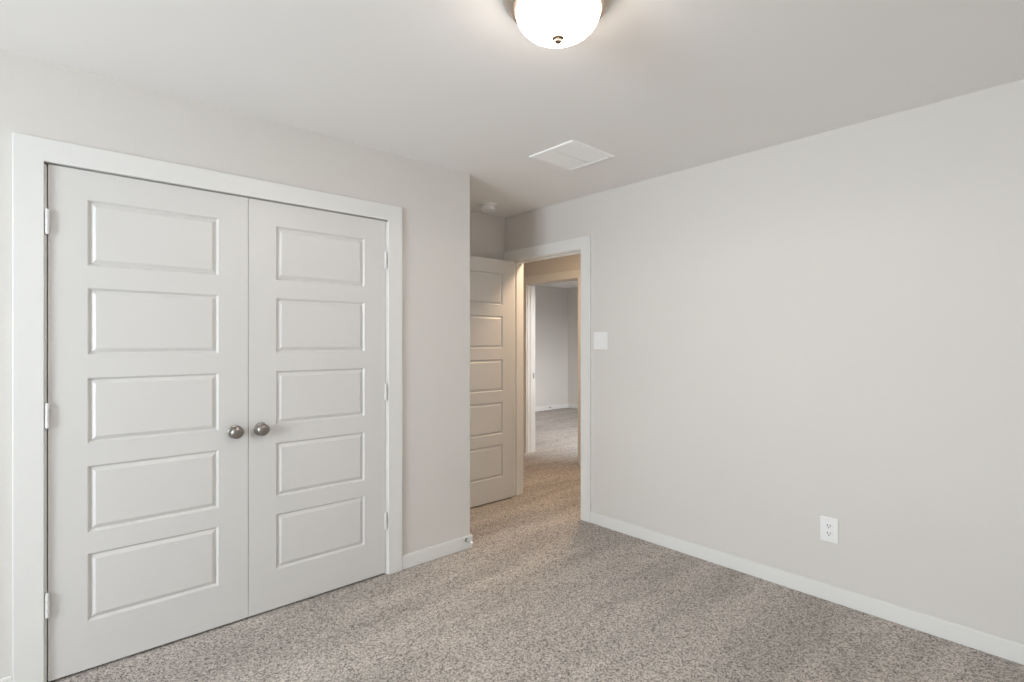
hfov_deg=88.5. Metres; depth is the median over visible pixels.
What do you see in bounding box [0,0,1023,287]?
ceiling
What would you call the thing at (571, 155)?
ceiling vent
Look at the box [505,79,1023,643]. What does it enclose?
wall
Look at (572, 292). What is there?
wall
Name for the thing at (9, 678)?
baseboard
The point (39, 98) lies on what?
wall
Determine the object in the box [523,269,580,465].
door frame
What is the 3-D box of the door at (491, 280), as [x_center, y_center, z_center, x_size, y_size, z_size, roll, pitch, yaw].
[-0.286,0.319,4.285,0.780,2.024,0.144,0,0,-42]
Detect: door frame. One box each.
[12,132,401,681]
[504,236,590,522]
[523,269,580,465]
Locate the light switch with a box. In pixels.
[594,332,607,349]
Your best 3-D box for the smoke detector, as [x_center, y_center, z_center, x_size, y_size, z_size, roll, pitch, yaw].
[-0.192,-1.070,4.193,0.136,0.054,0.136,0,0,-42]
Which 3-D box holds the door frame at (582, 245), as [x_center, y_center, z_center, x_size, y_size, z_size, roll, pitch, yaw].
[0.310,0.276,4.316,0.156,2.134,0.974,0,0,-42]
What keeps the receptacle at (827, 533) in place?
attached to the wall outlet at (828, 526)
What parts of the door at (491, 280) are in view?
panel, panel, panel, panel, panel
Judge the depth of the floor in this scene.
2.46 m
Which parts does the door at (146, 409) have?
panel, panel, panel, panel, panel, knob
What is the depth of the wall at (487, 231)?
4.51 m
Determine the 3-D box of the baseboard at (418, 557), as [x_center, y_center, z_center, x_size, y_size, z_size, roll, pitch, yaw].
[-0.702,1.301,3.542,0.524,0.083,0.750,0,0,-42]
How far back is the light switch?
3.83 m
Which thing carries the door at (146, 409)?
in the wall at (39, 98)
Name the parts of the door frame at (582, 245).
casing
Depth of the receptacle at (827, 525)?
2.73 m
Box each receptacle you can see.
[825,523,832,528]
[825,531,832,536]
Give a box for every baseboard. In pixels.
[0,675,11,681]
[402,534,472,569]
[535,404,567,411]
[568,404,577,408]
[590,511,1023,664]
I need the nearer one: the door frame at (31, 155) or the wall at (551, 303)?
the door frame at (31, 155)
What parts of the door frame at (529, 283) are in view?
casing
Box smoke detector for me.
[480,202,495,211]
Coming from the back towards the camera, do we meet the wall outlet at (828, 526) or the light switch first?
the light switch
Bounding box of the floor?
[47,408,1023,681]
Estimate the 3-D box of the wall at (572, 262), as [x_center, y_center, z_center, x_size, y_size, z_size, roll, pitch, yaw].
[1.027,0.123,5.491,0.120,2.440,7.945,0,0,-42]
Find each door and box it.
[45,164,247,681]
[248,198,386,616]
[470,256,513,507]
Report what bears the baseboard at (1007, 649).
attached to the wall at (830, 324)
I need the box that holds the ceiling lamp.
[503,0,611,47]
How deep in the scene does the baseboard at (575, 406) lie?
10.64 m
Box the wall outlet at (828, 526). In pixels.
[820,516,837,543]
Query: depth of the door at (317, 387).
2.75 m
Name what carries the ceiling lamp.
attached to the ceiling
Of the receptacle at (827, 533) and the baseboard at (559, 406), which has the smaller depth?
the receptacle at (827, 533)
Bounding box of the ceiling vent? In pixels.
[529,140,614,170]
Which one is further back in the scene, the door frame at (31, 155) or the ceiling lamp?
the door frame at (31, 155)
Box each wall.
[0,49,469,678]
[470,211,504,259]
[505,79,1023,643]
[523,254,580,276]
[535,285,567,406]
[568,288,577,404]
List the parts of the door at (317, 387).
knob, panel, panel, panel, panel, panel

